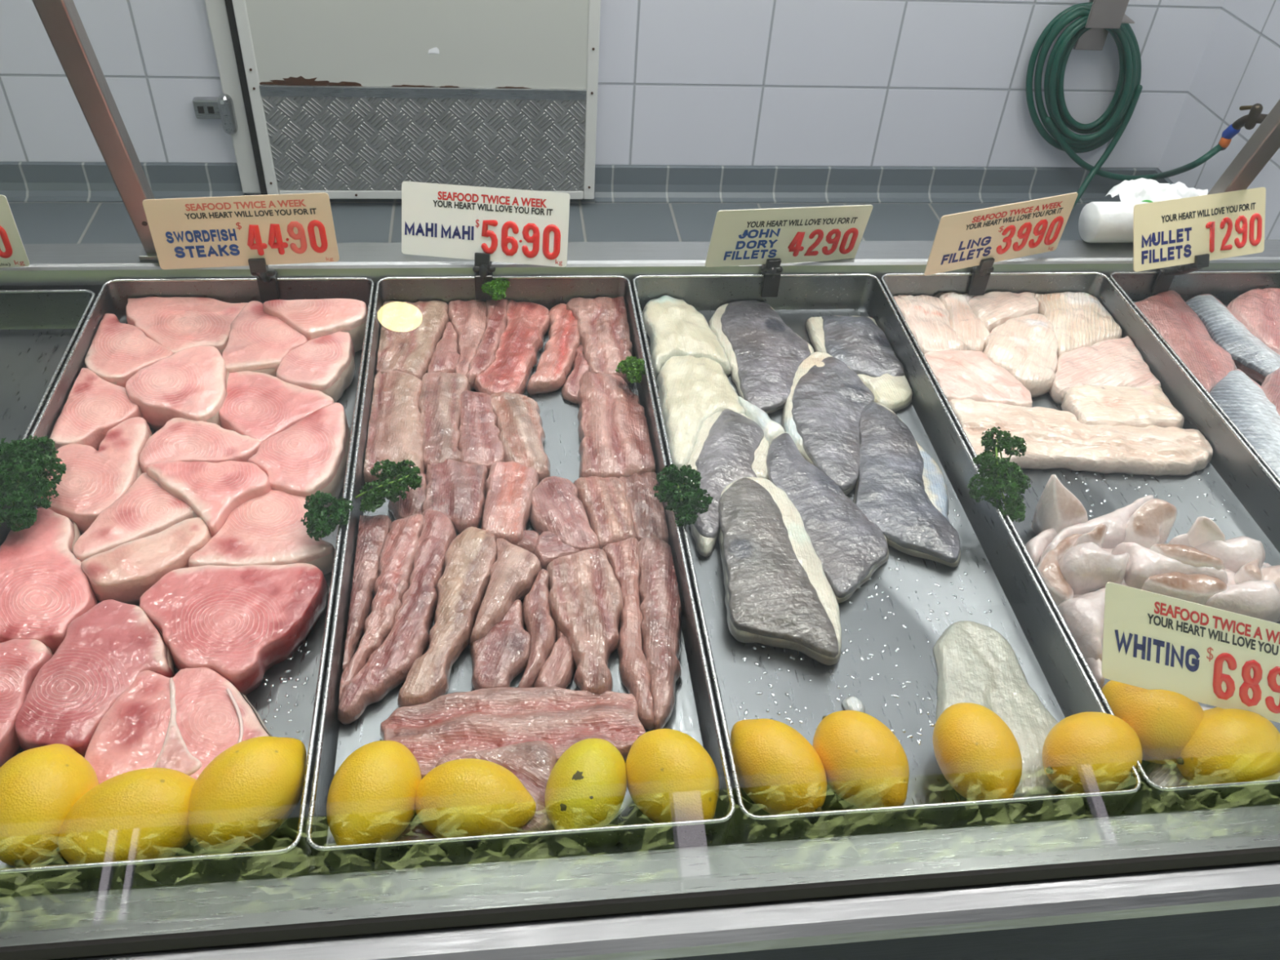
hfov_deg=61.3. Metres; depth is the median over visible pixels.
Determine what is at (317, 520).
parsley sprig
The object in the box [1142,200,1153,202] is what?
print
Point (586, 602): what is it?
fillet
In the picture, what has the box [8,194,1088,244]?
floor
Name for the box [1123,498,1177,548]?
piece
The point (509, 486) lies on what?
fillet
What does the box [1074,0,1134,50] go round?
hook
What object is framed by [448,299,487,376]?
fillet
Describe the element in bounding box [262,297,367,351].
steak
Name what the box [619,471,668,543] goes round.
fillet
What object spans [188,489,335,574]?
steak
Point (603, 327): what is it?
fillet
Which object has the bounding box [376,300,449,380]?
fillet
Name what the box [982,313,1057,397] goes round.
fillet
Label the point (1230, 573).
piece
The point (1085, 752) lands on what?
lemon
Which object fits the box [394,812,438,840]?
fillet
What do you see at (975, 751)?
lemon
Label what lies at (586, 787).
lemon
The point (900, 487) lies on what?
fillet
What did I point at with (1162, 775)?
fillet
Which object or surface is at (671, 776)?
lemon
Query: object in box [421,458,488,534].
fillet
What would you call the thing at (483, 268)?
clip
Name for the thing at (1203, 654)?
price sign
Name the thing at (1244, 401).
fillet
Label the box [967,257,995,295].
clip
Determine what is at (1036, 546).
piece
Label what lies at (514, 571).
fillet
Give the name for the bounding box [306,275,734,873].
display tray
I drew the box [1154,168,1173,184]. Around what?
baseboard
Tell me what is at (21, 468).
parsley sprig
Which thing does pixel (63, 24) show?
post
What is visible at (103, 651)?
steak
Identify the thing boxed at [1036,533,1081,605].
piece
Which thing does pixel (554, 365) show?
fillet
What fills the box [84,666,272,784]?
steak
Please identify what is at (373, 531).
fillet
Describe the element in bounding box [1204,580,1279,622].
piece
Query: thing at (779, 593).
fillet
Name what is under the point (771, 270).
clip
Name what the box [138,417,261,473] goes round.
steak
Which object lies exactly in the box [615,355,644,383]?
parsley sprig
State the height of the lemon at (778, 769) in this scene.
0.060 m
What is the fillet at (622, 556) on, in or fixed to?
on the display tray at (694, 713)
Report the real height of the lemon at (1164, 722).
0.066 m
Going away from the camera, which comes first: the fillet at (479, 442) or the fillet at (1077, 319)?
the fillet at (479, 442)
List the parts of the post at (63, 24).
foot plate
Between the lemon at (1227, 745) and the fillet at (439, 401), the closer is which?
the lemon at (1227, 745)
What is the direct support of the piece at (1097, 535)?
on the piece at (1230, 573)
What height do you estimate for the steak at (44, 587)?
0.031 m
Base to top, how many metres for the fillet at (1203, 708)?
0.027 m
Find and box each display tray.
[0,276,374,897]
[0,289,95,456]
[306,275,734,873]
[632,273,1141,843]
[880,271,1279,813]
[1109,270,1279,484]
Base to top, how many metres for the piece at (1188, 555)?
0.054 m
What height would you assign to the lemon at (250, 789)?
0.069 m
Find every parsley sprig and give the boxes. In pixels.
[0,435,66,531]
[300,489,354,541]
[355,458,422,512]
[480,276,510,300]
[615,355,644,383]
[653,463,713,525]
[967,426,1031,522]
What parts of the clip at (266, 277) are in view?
swivel arm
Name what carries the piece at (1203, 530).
on the piece at (1230, 573)
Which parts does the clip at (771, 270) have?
swivel arm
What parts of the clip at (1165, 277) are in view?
swivel arm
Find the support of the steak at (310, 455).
in the display tray at (286, 851)
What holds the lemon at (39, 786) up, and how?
in the display tray at (286, 851)
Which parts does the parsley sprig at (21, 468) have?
stem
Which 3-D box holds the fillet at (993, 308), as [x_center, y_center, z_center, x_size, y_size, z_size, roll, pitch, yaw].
[0.463,-0.207,1.355,0.103,0.028,0.072,-2,42,-7]
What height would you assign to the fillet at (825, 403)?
0.025 m
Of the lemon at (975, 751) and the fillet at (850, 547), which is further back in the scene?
the fillet at (850, 547)
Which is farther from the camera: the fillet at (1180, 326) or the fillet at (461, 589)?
the fillet at (1180, 326)
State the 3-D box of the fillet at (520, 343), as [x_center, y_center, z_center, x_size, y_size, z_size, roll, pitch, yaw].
[-0.145,-0.149,1.239,0.061,0.022,0.193,8,42,3]
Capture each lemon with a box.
[0,743,98,867]
[55,767,196,863]
[187,736,306,852]
[326,740,421,844]
[414,758,536,838]
[544,737,626,830]
[625,728,719,822]
[730,718,826,814]
[812,710,909,808]
[932,702,1022,800]
[1041,711,1142,793]
[1100,680,1204,764]
[1175,706,1279,785]
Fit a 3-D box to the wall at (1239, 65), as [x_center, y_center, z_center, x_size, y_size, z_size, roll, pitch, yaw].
[1.973,-0.768,1.239,0.100,2.800,3.609,-2,42,-7]
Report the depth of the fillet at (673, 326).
1.26 m
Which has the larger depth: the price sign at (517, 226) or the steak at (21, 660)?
the price sign at (517, 226)
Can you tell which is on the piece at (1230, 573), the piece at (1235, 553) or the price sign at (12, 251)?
the piece at (1235, 553)
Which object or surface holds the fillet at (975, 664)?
in the display tray at (1021, 612)
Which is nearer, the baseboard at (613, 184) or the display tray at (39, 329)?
the display tray at (39, 329)
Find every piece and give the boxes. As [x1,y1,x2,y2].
[1025,528,1057,566]
[1031,474,1088,535]
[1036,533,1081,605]
[1039,494,1153,561]
[1057,586,1105,661]
[1058,542,1128,595]
[1072,547,1279,622]
[1073,523,1106,547]
[1084,657,1104,688]
[1111,542,1227,589]
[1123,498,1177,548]
[1141,571,1227,604]
[1149,543,1224,570]
[1168,533,1265,572]
[1187,515,1225,546]
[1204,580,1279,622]
[1234,558,1262,584]
[1260,564,1279,591]
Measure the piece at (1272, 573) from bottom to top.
0.040 m
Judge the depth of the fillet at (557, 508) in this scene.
1.03 m
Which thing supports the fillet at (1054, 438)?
on the display tray at (1251, 493)
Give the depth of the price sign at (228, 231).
1.18 m
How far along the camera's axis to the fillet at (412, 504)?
1.04 m
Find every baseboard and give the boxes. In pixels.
[0,161,246,202]
[594,164,1156,203]
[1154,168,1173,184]
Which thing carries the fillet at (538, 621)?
on the display tray at (694, 713)
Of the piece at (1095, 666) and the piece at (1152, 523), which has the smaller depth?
the piece at (1095, 666)
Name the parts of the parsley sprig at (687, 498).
stem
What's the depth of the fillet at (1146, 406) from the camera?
1.21 m
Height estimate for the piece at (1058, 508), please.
0.072 m
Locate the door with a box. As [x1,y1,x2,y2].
[192,0,600,199]
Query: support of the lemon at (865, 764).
in the display tray at (1021, 612)
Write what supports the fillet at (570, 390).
on the display tray at (694, 713)
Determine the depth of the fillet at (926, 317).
1.31 m
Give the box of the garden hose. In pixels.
[1026,1,1222,208]
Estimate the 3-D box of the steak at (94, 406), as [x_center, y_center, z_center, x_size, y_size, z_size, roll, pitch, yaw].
[-0.569,-0.064,1.099,0.107,0.031,0.106,24,45,21]
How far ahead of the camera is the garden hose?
3.17 m
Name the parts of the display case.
sill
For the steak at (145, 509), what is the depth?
0.97 m
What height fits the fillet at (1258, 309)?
0.033 m
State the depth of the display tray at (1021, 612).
0.95 m
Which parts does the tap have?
lever, spout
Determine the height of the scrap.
0.006 m
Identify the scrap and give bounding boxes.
[842,696,864,712]
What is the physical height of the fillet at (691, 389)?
0.022 m
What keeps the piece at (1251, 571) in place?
on the piece at (1230, 573)
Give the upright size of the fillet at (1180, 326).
0.032 m
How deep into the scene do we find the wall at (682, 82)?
3.08 m
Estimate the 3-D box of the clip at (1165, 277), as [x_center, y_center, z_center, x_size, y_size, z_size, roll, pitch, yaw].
[0.679,-0.259,1.357,0.027,0.084,0.068,-2,42,-7]
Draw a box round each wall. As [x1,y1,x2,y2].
[0,0,1224,194]
[1157,0,1279,239]
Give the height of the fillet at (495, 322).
0.025 m
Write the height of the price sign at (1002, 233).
0.086 m
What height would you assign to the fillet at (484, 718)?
0.025 m
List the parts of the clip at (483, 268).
swivel arm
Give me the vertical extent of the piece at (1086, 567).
0.063 m
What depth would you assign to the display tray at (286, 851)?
0.88 m
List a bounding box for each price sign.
[0,195,29,267]
[142,192,339,269]
[401,181,569,266]
[705,204,872,266]
[924,192,1077,275]
[1101,582,1279,723]
[1133,186,1266,271]
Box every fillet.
[337,508,457,724]
[338,513,423,702]
[342,514,391,671]
[363,369,425,483]
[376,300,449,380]
[379,686,645,779]
[387,471,426,519]
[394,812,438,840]
[397,526,496,706]
[417,371,471,471]
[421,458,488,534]
[426,321,460,373]
[435,740,557,832]
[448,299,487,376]
[457,390,504,472]
[466,298,508,391]
[470,537,542,645]
[470,599,531,689]
[473,299,550,395]
[480,461,539,544]
[490,391,551,482]
[515,529,539,553]
[517,568,556,687]
[526,303,581,395]
[529,475,599,551]
[533,531,582,569]
[533,628,575,688]
[546,547,623,693]
[561,343,589,404]
[566,296,632,385]
[573,475,637,549]
[577,371,655,478]
[601,537,654,730]
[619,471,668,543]
[637,536,681,729]
[641,295,730,377]
[656,355,746,471]
[684,408,769,557]
[708,300,813,413]
[717,476,841,665]
[729,382,784,444]
[765,432,888,603]
[781,351,875,494]
[804,315,912,412]
[853,402,960,567]
[893,294,964,354]
[924,349,1032,407]
[933,291,990,351]
[933,620,1059,797]
[948,398,1213,475]
[967,291,1039,332]
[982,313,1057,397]
[1034,291,1121,358]
[1048,335,1161,404]
[1061,384,1184,428]
[1133,289,1236,392]
[1145,762,1191,786]
[1185,293,1279,384]
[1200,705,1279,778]
[1208,368,1279,477]
[1226,287,1279,355]
[1261,367,1279,415]
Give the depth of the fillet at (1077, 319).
1.34 m
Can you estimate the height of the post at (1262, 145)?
0.715 m
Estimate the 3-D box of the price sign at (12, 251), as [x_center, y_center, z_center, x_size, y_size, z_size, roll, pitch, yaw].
[-0.780,-0.265,1.172,0.202,0.090,0.010,-2,42,-8]
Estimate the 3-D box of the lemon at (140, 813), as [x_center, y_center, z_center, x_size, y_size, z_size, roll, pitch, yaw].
[-0.350,0.237,0.751,0.100,0.067,0.072,-2,42,-7]
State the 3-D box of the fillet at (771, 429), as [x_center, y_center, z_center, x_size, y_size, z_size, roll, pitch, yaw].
[0.128,-0.078,1.185,0.033,0.020,0.123,-10,43,-16]
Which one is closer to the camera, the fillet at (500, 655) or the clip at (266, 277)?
the fillet at (500, 655)
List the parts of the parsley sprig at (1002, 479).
stem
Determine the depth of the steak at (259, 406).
1.11 m
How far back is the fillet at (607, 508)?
1.04 m
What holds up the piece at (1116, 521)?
on the display tray at (1251, 493)
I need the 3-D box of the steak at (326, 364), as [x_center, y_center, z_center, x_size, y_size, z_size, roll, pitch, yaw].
[-0.354,-0.125,1.184,0.080,0.034,0.112,-2,42,-7]
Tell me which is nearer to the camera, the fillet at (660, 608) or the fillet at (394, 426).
the fillet at (660, 608)
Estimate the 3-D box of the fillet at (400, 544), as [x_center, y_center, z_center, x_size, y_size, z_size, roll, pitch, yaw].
[-0.222,0.108,0.941,0.036,0.025,0.224,4,41,-1]
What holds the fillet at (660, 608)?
on the display tray at (694, 713)
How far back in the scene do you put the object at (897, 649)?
0.92 m
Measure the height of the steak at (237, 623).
0.033 m
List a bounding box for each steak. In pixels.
[0,507,97,654]
[0,639,53,767]
[15,599,173,757]
[36,417,152,534]
[48,368,142,450]
[72,472,194,561]
[80,517,211,605]
[84,313,173,387]
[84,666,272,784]
[125,296,247,355]
[125,345,229,430]
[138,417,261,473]
[139,563,328,695]
[146,460,271,537]
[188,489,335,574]
[218,370,334,442]
[222,300,307,377]
[246,402,351,508]
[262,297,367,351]
[275,331,355,402]
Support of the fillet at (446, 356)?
on the display tray at (694, 713)
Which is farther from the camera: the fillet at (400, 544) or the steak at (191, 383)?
the steak at (191, 383)
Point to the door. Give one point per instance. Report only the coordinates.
(340, 99)
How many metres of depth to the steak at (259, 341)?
1.18 m
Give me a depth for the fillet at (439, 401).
1.13 m
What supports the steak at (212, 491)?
in the display tray at (286, 851)
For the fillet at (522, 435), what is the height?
0.022 m
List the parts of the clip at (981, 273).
swivel arm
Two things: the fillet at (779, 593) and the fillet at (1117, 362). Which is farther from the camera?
the fillet at (1117, 362)
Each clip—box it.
[248,257,279,302]
[472,252,495,300]
[760,258,782,297]
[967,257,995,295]
[1151,253,1209,293]
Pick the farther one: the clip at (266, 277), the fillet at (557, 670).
the clip at (266, 277)
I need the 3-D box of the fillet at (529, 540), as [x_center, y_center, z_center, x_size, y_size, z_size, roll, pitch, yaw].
[-0.110,0.057,1.015,0.037,0.016,0.028,14,42,11]
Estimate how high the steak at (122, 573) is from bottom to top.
0.036 m
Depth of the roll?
1.40 m
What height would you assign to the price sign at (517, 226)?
0.090 m
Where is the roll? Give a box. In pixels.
[1078,177,1208,242]
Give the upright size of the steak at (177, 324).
0.031 m
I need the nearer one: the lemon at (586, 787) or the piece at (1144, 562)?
the lemon at (586, 787)
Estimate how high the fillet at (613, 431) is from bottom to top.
0.029 m
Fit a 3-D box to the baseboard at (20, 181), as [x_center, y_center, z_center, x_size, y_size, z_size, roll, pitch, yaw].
[-2.369,-0.814,2.945,2.475,0.097,0.050,-2,42,-7]
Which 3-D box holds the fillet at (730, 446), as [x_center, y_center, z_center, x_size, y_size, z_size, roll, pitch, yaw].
[0.087,-0.005,1.097,0.089,0.024,0.224,12,42,8]
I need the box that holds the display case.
[0,239,1279,959]
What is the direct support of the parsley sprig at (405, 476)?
on the display tray at (694, 713)
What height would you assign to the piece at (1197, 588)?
0.043 m
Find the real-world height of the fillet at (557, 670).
0.016 m
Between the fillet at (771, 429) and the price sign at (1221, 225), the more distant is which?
the price sign at (1221, 225)
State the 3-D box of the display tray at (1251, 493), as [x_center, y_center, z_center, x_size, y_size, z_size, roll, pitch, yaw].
[0.484,0.002,1.106,0.299,0.053,0.734,-2,42,-7]
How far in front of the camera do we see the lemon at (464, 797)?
0.76 m
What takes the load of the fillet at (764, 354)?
in the display tray at (1021, 612)
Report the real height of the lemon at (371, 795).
0.065 m
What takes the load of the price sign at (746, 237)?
attached to the clip at (771, 270)
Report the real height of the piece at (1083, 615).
0.045 m
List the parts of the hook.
plate, plate, shelf arm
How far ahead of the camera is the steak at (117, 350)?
1.16 m
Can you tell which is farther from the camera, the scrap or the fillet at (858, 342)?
the fillet at (858, 342)
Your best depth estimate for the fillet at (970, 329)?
1.32 m
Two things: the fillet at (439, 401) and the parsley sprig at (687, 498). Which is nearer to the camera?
the parsley sprig at (687, 498)
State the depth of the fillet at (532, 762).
0.81 m
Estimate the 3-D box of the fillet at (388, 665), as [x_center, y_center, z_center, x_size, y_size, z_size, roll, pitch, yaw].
[-0.200,0.111,0.939,0.052,0.024,0.244,8,42,4]
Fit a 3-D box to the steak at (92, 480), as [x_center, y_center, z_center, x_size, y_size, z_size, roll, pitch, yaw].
[-0.522,-0.006,1.037,0.090,0.032,0.148,-2,42,-7]
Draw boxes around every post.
[31,0,158,260]
[1206,99,1279,195]
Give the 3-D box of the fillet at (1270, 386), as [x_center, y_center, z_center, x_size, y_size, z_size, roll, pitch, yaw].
[0.741,-0.100,1.253,0.044,0.035,0.163,21,44,18]
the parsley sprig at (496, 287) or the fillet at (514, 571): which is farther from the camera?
the parsley sprig at (496, 287)
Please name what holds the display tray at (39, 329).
on the display case
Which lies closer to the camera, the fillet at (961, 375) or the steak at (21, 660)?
the steak at (21, 660)
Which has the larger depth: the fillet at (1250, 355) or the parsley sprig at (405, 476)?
the fillet at (1250, 355)
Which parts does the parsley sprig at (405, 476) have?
stem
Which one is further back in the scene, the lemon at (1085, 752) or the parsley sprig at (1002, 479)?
the parsley sprig at (1002, 479)
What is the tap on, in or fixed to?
attached to the wall at (1239, 65)
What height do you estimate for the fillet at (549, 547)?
0.020 m
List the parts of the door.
panel, kick plate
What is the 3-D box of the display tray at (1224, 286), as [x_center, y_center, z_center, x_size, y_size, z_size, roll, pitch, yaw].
[0.783,-0.008,1.143,0.299,0.053,0.734,-2,42,-7]
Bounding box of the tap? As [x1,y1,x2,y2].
[1217,103,1267,151]

